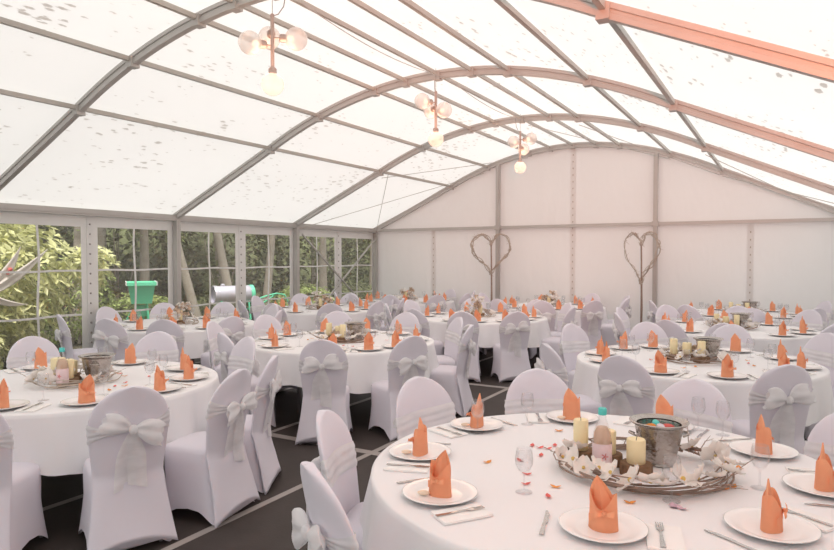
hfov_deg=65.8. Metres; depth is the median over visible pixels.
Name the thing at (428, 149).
trim
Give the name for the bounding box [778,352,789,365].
folded napkin
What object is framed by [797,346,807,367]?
folded napkin
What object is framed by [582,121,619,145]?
trim
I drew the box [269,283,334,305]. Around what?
undergrowth
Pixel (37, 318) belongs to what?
window
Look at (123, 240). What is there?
bank
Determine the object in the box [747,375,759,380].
paper serviette
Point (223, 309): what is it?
banquet chair
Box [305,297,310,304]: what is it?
folded napkin
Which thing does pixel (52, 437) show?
tablecloth
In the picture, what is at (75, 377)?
stand
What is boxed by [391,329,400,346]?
folded napkin
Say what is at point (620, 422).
paper serviette
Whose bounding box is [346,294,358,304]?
banquet chair
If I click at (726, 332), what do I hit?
banquet chair
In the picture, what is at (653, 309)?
banquet chair
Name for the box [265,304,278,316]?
banquet chair
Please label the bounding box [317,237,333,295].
tree
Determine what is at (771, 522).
folded napkin
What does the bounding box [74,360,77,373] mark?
pillar candle
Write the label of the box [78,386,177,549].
banquet chair
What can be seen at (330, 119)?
trim
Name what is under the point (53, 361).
pillar candle
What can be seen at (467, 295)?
banquet chair
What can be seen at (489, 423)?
dinner plate
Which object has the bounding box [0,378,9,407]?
folded napkin
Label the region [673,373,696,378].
paper serviette
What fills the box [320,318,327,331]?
folded napkin
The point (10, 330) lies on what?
shrub
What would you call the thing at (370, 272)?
tree
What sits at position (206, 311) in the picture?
folded napkin
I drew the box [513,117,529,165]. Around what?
pendant lamp
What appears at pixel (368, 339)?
folded napkin
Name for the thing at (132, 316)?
folded napkin
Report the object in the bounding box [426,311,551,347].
tablecloth
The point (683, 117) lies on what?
trim
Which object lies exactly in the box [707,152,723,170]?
trim
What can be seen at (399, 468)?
paper serviette
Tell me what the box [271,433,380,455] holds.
trim
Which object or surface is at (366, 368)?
tablecloth
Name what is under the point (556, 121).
trim
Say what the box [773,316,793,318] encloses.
dinner plate
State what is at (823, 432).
banquet chair
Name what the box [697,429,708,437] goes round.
knife
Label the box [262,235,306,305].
tree
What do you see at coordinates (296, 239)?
trim
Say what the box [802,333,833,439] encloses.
banquet chair
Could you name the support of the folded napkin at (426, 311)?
on the dinner plate
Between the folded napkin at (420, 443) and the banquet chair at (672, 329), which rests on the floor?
the banquet chair at (672, 329)
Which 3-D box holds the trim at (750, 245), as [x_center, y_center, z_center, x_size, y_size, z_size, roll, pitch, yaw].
[6.171,0.206,11.957,0.100,2.280,0.021,1,2,30]
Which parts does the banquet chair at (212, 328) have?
sash, seat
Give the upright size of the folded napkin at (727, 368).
0.180 m
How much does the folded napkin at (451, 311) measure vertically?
0.180 m
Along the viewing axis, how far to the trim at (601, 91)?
8.56 m
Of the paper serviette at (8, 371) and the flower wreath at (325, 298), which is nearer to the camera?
the paper serviette at (8, 371)
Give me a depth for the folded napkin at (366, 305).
11.64 m
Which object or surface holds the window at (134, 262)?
in the frame
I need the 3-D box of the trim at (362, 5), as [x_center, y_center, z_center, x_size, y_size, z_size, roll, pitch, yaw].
[-0.071,-2.514,6.720,0.032,0.046,2.970,1,2,30]
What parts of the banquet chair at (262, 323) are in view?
sash, seat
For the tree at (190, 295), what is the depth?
16.60 m
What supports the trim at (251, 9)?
attached to the ceiling
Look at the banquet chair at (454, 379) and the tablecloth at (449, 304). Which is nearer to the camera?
the banquet chair at (454, 379)
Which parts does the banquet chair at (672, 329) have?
sash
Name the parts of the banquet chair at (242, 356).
sash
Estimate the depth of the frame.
10.72 m
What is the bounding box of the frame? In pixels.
[0,211,372,369]
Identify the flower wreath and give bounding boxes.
[15,358,125,388]
[158,301,198,324]
[306,291,332,309]
[308,325,369,342]
[394,287,419,299]
[464,295,497,316]
[539,290,562,306]
[545,420,755,495]
[657,343,735,363]
[704,317,764,329]
[718,305,765,310]
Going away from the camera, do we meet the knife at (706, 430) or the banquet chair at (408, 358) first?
the knife at (706, 430)
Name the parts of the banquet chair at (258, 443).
seat, sash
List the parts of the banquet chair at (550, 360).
sash, seat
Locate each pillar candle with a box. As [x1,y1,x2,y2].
[50,357,65,374]
[66,358,73,378]
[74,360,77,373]
[326,323,331,334]
[340,324,345,336]
[573,418,587,450]
[608,428,615,454]
[626,436,645,464]
[670,338,677,353]
[682,342,691,354]
[698,341,705,356]
[723,316,728,323]
[734,315,739,325]
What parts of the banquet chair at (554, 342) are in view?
seat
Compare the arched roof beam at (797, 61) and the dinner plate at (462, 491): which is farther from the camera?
the arched roof beam at (797, 61)
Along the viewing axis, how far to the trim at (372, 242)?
15.04 m
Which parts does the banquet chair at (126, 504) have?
seat, sash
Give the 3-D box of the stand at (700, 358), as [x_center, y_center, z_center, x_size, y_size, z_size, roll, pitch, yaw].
[2.560,0.760,5.804,0.139,0.050,0.140,0,2,17]
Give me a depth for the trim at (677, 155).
13.10 m
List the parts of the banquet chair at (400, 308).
seat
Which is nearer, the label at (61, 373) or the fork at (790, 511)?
the fork at (790, 511)
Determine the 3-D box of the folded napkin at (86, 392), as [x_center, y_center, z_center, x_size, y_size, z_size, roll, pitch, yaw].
[-2.137,0.734,4.172,0.105,0.180,0.085,-1,2,-25]
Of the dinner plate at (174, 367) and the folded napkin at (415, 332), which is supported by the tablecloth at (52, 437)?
the dinner plate at (174, 367)
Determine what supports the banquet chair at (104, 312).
on the floor
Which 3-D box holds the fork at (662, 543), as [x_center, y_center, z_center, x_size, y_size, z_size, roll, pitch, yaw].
[0.824,0.874,2.176,0.025,0.005,0.197,0,2,16]
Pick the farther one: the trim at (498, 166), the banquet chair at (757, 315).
the trim at (498, 166)
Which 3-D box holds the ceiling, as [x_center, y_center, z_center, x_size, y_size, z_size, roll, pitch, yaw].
[-1.240,-1.710,5.666,10.100,1.708,18.280,1,2,30]
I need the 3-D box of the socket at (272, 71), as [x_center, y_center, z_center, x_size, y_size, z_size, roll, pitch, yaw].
[-1.260,-1.775,5.630,0.072,0.066,0.072,0,2,0]
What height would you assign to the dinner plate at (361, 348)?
0.022 m
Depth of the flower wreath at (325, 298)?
11.74 m
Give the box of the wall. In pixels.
[378,142,833,330]
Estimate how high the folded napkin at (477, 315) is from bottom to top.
0.180 m
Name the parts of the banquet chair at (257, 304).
sash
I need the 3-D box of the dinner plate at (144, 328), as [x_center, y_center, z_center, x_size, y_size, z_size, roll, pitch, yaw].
[-3.587,0.703,8.341,0.300,0.022,0.300,0,2,16]
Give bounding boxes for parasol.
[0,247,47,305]
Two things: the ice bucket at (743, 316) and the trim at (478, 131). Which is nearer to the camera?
the ice bucket at (743, 316)
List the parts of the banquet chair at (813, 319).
sash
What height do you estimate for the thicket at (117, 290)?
5.676 m
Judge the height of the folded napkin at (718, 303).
0.180 m
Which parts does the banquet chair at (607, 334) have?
seat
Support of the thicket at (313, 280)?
on the ground
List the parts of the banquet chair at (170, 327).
sash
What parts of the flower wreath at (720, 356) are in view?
flower, flower, flower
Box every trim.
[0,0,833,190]
[0,17,129,60]
[0,89,74,108]
[0,203,375,232]
[43,356,492,510]
[86,108,268,148]
[86,216,93,347]
[140,61,317,116]
[145,0,195,18]
[161,386,509,549]
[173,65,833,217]
[173,220,181,309]
[206,21,373,90]
[239,225,242,302]
[243,6,404,81]
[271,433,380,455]
[275,148,379,171]
[290,0,436,74]
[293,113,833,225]
[293,227,299,294]
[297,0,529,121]
[299,173,483,228]
[301,234,358,297]
[322,237,376,304]
[323,117,421,147]
[337,231,339,298]
[348,0,470,70]
[373,232,377,297]
[374,142,833,228]
[376,218,833,231]
[380,92,469,128]
[384,158,524,177]
[384,172,450,186]
[398,0,507,70]
[411,84,494,122]
[426,148,487,167]
[432,232,434,295]
[443,78,521,118]
[469,383,508,388]
[474,130,528,152]
[478,75,548,116]
[494,0,588,79]
[494,164,500,298]
[500,125,550,148]
[513,76,578,117]
[526,121,572,145]
[528,125,668,158]
[553,120,595,144]
[570,148,575,302]
[580,125,718,174]
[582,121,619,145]
[592,0,605,9]
[593,87,640,126]
[609,22,674,104]
[644,132,670,153]
[652,152,658,306]
[677,112,705,146]
[705,154,833,213]
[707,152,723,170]
[723,176,833,203]
[747,224,753,300]
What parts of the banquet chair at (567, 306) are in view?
seat, sash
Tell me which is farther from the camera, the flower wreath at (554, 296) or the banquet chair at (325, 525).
the flower wreath at (554, 296)
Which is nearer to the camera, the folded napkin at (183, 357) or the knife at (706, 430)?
the knife at (706, 430)
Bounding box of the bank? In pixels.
[0,223,370,317]
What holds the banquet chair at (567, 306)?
on the floor
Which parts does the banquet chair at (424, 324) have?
sash, seat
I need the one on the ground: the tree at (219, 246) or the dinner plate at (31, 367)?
the tree at (219, 246)
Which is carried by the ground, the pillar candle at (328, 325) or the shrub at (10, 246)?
the shrub at (10, 246)
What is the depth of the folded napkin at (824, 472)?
2.59 m
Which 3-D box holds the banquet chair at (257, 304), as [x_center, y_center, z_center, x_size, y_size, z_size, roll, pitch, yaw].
[-2.881,0.878,12.261,0.533,0.963,0.504,1,2,19]
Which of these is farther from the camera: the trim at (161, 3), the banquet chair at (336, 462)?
the trim at (161, 3)
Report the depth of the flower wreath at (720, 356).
5.75 m
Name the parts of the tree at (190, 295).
crown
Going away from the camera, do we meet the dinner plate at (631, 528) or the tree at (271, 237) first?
the dinner plate at (631, 528)
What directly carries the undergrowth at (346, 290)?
on the ground
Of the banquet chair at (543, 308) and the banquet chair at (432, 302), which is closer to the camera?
the banquet chair at (543, 308)
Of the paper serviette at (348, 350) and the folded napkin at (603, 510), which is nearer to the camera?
the folded napkin at (603, 510)
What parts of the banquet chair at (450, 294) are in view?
sash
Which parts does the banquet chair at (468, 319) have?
sash, seat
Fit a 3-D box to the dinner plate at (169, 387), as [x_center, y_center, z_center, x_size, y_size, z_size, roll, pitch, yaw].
[-1.821,0.808,4.570,0.300,0.022,0.300,1,2,22]
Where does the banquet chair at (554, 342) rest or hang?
on the floor
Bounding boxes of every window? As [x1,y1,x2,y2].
[0,225,81,336]
[98,229,167,311]
[181,232,235,308]
[246,235,289,303]
[300,237,334,296]
[342,239,371,295]
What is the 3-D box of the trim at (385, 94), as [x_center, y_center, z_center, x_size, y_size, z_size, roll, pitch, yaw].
[0.185,-2.546,10.066,0.042,0.046,2.970,1,2,30]
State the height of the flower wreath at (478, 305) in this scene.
0.346 m
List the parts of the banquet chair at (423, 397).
sash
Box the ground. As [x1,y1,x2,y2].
[2,296,362,369]
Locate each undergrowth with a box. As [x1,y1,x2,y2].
[100,292,167,319]
[196,285,267,314]
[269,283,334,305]
[327,282,371,302]
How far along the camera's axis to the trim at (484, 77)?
9.22 m
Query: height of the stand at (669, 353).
0.050 m
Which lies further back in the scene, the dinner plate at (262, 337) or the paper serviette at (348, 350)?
the dinner plate at (262, 337)
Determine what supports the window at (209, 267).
in the frame
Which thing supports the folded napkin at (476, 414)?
on the dinner plate at (489, 423)
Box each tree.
[45,225,81,333]
[98,227,131,304]
[103,229,201,316]
[106,229,166,317]
[154,232,235,306]
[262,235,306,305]
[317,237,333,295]
[349,238,371,295]
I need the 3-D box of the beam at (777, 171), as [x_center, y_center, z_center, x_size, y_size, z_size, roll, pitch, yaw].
[1.771,-1.807,10.924,9.983,1.772,0.100,1,2,30]
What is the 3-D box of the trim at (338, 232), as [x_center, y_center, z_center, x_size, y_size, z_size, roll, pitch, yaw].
[-1.795,0.112,14.779,0.027,2.250,0.100,1,2,30]
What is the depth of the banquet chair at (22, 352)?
5.95 m
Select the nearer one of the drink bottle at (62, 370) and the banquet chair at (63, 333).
the drink bottle at (62, 370)
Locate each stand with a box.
[68,376,79,384]
[337,337,348,341]
[470,233,510,300]
[567,446,591,460]
[612,451,622,467]
[619,458,652,474]
[624,230,660,322]
[665,353,680,359]
[681,354,692,360]
[693,356,709,362]
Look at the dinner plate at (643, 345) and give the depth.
6.76 m
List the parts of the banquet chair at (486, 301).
sash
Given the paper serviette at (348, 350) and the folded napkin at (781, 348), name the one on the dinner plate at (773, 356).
the folded napkin at (781, 348)
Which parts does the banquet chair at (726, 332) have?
sash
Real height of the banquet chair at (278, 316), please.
0.963 m
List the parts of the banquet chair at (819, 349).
sash, seat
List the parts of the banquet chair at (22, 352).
sash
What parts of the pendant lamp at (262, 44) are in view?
bulb, stem, bulb, cord, bulb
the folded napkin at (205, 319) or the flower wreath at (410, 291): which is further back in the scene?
the flower wreath at (410, 291)
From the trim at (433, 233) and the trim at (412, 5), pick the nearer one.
the trim at (412, 5)
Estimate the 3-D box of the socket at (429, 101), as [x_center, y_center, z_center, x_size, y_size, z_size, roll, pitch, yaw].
[0.189,-2.200,8.214,0.116,0.072,0.072,-1,2,-26]
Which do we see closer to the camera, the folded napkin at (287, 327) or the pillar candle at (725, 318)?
the folded napkin at (287, 327)
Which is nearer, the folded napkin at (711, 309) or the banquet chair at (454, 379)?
the banquet chair at (454, 379)
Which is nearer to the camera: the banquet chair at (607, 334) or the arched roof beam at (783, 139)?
the arched roof beam at (783, 139)
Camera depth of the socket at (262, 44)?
5.56 m
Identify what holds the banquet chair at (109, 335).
on the floor
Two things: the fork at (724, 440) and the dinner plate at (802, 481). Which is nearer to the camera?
the dinner plate at (802, 481)
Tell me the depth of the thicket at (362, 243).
27.54 m
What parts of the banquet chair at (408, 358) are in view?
seat, sash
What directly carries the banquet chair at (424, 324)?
on the floor
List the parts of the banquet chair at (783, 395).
seat, sash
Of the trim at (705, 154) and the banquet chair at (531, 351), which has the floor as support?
the banquet chair at (531, 351)
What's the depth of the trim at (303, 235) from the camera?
14.16 m
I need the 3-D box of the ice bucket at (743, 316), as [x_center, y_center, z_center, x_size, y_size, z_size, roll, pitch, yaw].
[4.308,0.609,8.589,0.280,0.196,0.259,-2,2,-44]
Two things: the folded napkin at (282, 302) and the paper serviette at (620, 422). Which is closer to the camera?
the paper serviette at (620, 422)
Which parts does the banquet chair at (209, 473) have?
seat, sash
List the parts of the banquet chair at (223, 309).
sash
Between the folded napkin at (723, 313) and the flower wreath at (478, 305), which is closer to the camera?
the folded napkin at (723, 313)
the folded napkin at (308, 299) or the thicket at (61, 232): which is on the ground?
the thicket at (61, 232)
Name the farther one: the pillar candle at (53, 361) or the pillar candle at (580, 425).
the pillar candle at (53, 361)
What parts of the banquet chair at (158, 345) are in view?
sash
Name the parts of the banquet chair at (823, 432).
sash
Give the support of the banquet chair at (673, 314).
on the floor
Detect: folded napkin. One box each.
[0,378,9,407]
[32,347,47,368]
[78,374,95,402]
[124,343,135,363]
[128,310,136,320]
[136,316,142,329]
[154,365,168,390]
[167,307,172,316]
[180,347,186,369]
[183,355,196,378]
[203,315,209,327]
[204,306,210,317]
[266,323,273,338]
[270,330,277,346]
[279,298,284,306]
[282,321,290,334]
[293,302,297,311]
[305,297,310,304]
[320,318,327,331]
[328,333,336,343]
[349,301,354,310]
[363,318,370,331]
[364,299,369,308]
[364,332,373,349]
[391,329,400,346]
[395,320,401,333]
[408,417,427,456]
[413,324,420,335]
[424,306,428,315]
[428,450,451,497]
[435,303,440,312]
[449,308,454,317]
[463,302,468,311]
[466,393,483,427]
[474,310,481,320]
[498,302,502,311]
[502,309,507,319]
[512,299,516,306]
[522,304,526,312]
[532,306,536,316]
[556,300,561,308]
[563,388,580,419]
[578,299,583,308]
[588,475,618,532]
[595,336,603,353]
[601,341,609,360]
[617,331,627,348]
[647,330,657,346]
[654,350,666,372]
[656,394,672,415]
[680,310,687,321]
[686,318,693,331]
[707,305,713,315]
[716,300,721,308]
[720,310,727,321]
[721,354,736,376]
[730,333,740,351]
[755,414,774,454]
[760,479,787,533]
[765,312,772,324]
[770,301,775,310]
[777,339,786,358]
[778,320,788,335]
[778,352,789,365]
[780,307,787,317]
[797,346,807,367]
[800,320,807,332]
[814,443,833,491]
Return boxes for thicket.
[0,223,73,320]
[12,224,202,318]
[149,230,289,309]
[254,234,365,301]
[341,239,370,296]
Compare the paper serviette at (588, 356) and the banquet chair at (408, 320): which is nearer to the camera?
the paper serviette at (588, 356)
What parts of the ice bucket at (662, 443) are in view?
handle, handle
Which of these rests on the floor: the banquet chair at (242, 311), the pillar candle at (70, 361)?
the banquet chair at (242, 311)
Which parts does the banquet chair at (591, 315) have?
sash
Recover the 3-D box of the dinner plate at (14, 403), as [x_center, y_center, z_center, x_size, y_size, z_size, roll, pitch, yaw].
[-2.600,0.823,4.045,0.300,0.022,0.300,0,2,0]
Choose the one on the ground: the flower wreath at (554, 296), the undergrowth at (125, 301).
the undergrowth at (125, 301)
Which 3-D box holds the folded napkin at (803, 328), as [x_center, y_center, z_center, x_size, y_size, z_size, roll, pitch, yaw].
[4.759,0.629,7.932,0.085,0.180,0.105,1,2,43]
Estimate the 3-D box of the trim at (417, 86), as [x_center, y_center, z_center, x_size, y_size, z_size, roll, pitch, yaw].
[0.602,-2.600,9.825,0.032,0.046,2.970,1,2,30]
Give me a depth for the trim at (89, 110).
8.12 m
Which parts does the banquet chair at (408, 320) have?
sash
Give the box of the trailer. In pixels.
[211,284,288,320]
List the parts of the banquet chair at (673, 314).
sash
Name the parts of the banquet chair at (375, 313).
sash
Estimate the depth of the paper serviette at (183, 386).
4.73 m
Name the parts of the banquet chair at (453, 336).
seat, sash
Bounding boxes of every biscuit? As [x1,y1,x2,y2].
[401,450,411,453]
[417,490,429,494]
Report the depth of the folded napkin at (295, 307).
10.94 m
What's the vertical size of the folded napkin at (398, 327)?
0.180 m
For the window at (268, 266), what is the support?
in the frame
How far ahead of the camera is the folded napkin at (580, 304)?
11.65 m
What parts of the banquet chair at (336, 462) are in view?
sash, seat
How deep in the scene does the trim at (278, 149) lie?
10.81 m
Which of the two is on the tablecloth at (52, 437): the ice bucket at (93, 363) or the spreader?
the ice bucket at (93, 363)
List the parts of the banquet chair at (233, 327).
seat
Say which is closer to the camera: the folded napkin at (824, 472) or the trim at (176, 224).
the folded napkin at (824, 472)
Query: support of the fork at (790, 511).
on the paper serviette at (824, 528)
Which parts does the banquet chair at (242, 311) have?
sash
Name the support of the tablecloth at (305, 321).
on the round table
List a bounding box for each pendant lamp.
[252,0,293,81]
[423,81,443,137]
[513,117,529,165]
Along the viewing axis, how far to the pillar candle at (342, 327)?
7.19 m
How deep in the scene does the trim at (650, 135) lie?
11.33 m
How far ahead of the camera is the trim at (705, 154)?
10.13 m
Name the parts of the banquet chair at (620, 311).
sash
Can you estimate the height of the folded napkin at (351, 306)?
0.180 m
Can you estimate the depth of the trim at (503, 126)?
12.38 m
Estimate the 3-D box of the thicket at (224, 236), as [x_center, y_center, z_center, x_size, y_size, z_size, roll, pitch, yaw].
[-6.631,-1.508,22.237,3.395,5.602,5.742,1,2,26]
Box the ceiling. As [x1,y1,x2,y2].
[0,0,833,227]
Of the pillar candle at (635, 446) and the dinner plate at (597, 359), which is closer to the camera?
the pillar candle at (635, 446)
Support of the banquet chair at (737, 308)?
on the floor
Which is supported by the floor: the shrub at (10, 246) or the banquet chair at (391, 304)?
the banquet chair at (391, 304)
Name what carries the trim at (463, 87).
attached to the ceiling
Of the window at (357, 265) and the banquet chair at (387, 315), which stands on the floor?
the banquet chair at (387, 315)
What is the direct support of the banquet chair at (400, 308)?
on the floor
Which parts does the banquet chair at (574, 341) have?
seat, sash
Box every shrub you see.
[0,224,79,361]
[0,308,28,369]
[33,257,120,346]
[58,244,120,289]
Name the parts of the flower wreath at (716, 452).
flower, flower, flower, flower, flower, flower, flower, flower, flower, flower, flower, flower, flower, flower, flower, flower, flower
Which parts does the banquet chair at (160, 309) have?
sash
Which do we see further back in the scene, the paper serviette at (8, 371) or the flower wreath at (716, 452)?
the paper serviette at (8, 371)
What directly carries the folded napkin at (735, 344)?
on the dinner plate at (727, 349)
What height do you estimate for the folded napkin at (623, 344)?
0.180 m
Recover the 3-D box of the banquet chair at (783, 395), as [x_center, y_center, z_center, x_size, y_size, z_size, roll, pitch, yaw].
[2.543,1.090,4.672,0.504,0.963,0.536,0,2,-3]
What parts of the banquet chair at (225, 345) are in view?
seat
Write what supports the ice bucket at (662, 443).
on the tablecloth at (389, 520)
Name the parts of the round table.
leg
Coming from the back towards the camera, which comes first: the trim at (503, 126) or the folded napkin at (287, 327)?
the trim at (503, 126)
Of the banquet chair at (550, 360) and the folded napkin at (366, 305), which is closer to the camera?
the banquet chair at (550, 360)
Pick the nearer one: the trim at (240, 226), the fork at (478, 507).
the fork at (478, 507)
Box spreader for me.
[125,280,157,319]
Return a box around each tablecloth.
[0,361,219,475]
[93,317,254,358]
[252,330,438,393]
[261,305,381,331]
[359,413,833,549]
[362,298,455,313]
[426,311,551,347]
[507,303,607,328]
[571,345,833,425]
[673,321,820,356]
[697,309,793,325]
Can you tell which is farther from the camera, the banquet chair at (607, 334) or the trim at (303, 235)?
the trim at (303, 235)
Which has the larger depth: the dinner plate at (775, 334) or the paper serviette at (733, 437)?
the dinner plate at (775, 334)
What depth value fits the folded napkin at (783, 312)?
9.91 m
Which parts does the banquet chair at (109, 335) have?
sash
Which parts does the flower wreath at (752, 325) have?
flower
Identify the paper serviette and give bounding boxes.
[2,368,24,373]
[14,404,51,411]
[175,382,197,387]
[272,348,294,350]
[345,349,358,352]
[383,461,429,473]
[428,426,467,437]
[430,503,493,524]
[525,413,549,422]
[584,355,598,357]
[613,416,634,426]
[645,523,686,549]
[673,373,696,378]
[710,436,752,445]
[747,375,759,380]
[783,505,833,532]
[785,466,814,472]
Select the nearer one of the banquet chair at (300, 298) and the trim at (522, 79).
the trim at (522, 79)
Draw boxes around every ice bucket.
[78,352,115,381]
[345,321,366,340]
[628,413,689,467]
[693,336,723,360]
[730,312,750,328]
[741,301,758,307]
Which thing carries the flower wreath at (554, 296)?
on the tablecloth at (578, 312)
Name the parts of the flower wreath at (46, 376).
flower, flower, flower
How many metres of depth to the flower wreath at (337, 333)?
7.19 m
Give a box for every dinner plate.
[0,399,29,410]
[20,363,49,369]
[60,395,106,405]
[112,359,148,364]
[127,327,147,330]
[144,383,181,392]
[165,364,202,370]
[169,373,208,380]
[258,336,283,339]
[260,343,288,347]
[277,332,299,335]
[354,346,382,350]
[381,343,393,347]
[386,331,410,334]
[389,442,450,459]
[402,478,477,504]
[450,417,503,430]
[546,410,598,422]
[559,507,648,543]
[585,350,615,355]
[589,357,602,362]
[608,345,638,349]
[638,344,666,348]
[645,367,679,374]
[683,329,701,332]
[683,423,693,430]
[706,371,747,378]
[719,347,752,352]
[723,507,821,543]
[729,440,798,458]
[759,323,780,325]
[763,354,796,359]
[768,333,795,336]
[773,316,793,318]
[782,472,833,497]
[789,331,816,334]
[790,327,815,330]
[790,363,821,369]
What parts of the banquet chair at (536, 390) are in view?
sash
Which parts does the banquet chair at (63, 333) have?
sash, seat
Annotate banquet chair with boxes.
[0,414,47,549]
[6,336,60,368]
[54,314,96,361]
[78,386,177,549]
[92,318,128,360]
[93,306,121,325]
[135,331,178,361]
[145,319,184,361]
[149,302,175,318]
[163,369,259,527]
[201,316,244,367]
[203,321,224,383]
[210,302,234,316]
[213,332,275,426]
[227,336,259,414]
[236,300,248,318]
[243,355,281,494]
[249,296,264,320]
[252,314,297,393]
[263,303,294,331]
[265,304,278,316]
[274,310,283,328]
[290,293,311,305]
[291,461,358,549]
[295,339,352,444]
[311,410,362,549]
[316,303,342,329]
[323,311,351,329]
[340,293,357,303]
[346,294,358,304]
[366,301,383,330]
[368,336,427,440]
[380,298,404,330]
[381,295,399,318]
[382,295,395,323]
[384,303,392,330]
[389,312,419,333]
[393,376,455,439]
[403,300,421,312]
[407,309,443,354]
[425,295,446,311]
[429,325,475,416]
[437,317,463,365]
[442,289,457,302]
[446,311,480,381]
[457,293,470,311]
[461,298,486,354]
[478,293,489,308]
[486,299,509,351]
[491,311,530,381]
[504,368,567,414]
[526,299,540,358]
[529,300,556,354]
[534,343,601,413]
[536,303,574,357]
[538,307,577,365]
[559,323,590,389]
[579,300,603,349]
[582,293,600,303]
[597,355,654,415]
[600,298,630,345]
[608,295,631,322]
[612,313,627,344]
[613,307,630,340]
[628,322,668,345]
[647,300,657,322]
[653,379,732,432]
[655,305,681,321]
[655,320,687,344]
[677,305,702,320]
[704,323,727,336]
[711,324,753,349]
[726,305,746,319]
[732,364,816,453]
[741,308,765,322]
[791,310,822,331]
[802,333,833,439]
[803,413,833,467]
[812,308,827,329]
[816,301,833,326]
[820,324,833,333]
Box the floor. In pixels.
[22,351,806,549]
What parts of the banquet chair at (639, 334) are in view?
sash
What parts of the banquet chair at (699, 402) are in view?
sash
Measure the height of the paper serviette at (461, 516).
0.007 m
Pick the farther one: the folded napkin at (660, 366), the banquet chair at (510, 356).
the banquet chair at (510, 356)
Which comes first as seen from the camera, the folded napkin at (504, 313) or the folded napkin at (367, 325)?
the folded napkin at (367, 325)
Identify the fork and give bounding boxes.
[386,463,429,467]
[435,505,484,516]
[437,427,460,434]
[655,522,665,547]
[719,438,752,441]
[782,507,833,525]
[787,468,814,471]
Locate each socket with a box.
[258,40,270,48]
[267,29,275,38]
[268,67,276,75]
[274,34,286,42]
[427,99,434,104]
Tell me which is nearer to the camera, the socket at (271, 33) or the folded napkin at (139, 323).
the socket at (271, 33)
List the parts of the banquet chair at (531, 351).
seat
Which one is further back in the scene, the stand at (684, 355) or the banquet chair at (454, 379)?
the banquet chair at (454, 379)
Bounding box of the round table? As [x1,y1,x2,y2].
[275,387,300,421]
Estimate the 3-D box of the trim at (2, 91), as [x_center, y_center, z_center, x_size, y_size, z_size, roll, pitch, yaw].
[-4.466,-1.796,5.766,0.042,0.046,2.970,1,2,30]
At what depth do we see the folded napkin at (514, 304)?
11.94 m
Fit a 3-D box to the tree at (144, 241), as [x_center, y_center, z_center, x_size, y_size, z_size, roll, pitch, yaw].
[-7.406,-1.874,17.614,3.810,6.370,3.845,2,2,45]
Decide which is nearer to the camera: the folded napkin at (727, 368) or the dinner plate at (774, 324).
the folded napkin at (727, 368)
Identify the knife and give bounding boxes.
[396,477,429,483]
[491,417,517,425]
[539,510,549,534]
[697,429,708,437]
[704,529,755,549]
[804,503,833,506]
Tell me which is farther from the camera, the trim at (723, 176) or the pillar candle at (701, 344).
the trim at (723, 176)
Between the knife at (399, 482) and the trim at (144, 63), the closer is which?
the knife at (399, 482)
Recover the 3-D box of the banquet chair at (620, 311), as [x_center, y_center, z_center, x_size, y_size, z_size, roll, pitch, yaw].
[3.136,0.960,9.336,0.536,0.963,0.504,1,2,37]
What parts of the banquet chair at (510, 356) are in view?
seat, sash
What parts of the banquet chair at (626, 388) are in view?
sash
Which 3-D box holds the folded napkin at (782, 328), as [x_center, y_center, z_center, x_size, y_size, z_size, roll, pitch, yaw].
[4.381,0.635,7.712,0.105,0.180,0.085,-1,2,-22]
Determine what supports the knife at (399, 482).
on the tablecloth at (389, 520)
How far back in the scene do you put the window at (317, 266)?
14.12 m
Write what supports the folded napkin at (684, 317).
on the dinner plate
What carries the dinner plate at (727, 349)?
on the tablecloth at (735, 392)
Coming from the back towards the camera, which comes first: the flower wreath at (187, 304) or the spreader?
the spreader
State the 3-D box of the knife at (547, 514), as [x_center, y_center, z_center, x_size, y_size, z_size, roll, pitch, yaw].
[0.456,0.880,2.297,0.017,0.003,0.215,1,2,18]
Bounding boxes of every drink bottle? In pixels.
[56,347,68,385]
[592,407,611,473]
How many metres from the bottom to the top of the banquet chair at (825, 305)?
0.963 m
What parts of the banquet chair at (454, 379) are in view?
seat, sash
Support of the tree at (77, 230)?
on the ground
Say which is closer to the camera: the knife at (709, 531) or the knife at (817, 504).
the knife at (709, 531)
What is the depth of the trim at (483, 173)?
13.92 m
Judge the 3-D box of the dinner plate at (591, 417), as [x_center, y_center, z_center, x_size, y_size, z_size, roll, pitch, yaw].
[0.902,0.831,3.752,0.300,0.022,0.300,0,2,4]
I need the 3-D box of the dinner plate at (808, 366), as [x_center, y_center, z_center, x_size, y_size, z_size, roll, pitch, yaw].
[3.268,0.782,5.484,0.300,0.022,0.300,1,2,30]
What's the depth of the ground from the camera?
13.43 m
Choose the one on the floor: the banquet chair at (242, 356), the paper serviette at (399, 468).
the banquet chair at (242, 356)
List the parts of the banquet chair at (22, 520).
sash, seat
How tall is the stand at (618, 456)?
0.050 m
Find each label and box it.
[56,368,68,383]
[592,441,611,462]
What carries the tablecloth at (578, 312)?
on the round table
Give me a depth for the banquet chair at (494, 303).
11.42 m
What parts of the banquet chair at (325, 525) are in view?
sash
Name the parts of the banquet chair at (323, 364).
sash, seat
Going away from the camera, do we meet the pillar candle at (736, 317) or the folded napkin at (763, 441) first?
the folded napkin at (763, 441)
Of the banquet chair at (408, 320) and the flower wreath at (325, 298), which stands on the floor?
the banquet chair at (408, 320)
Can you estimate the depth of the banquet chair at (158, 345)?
6.34 m
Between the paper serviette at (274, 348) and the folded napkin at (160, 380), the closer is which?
the folded napkin at (160, 380)
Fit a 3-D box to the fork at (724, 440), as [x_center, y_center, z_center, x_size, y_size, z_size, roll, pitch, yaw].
[1.634,0.842,3.305,0.197,0.005,0.025,0,2,-15]
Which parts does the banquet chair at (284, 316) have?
sash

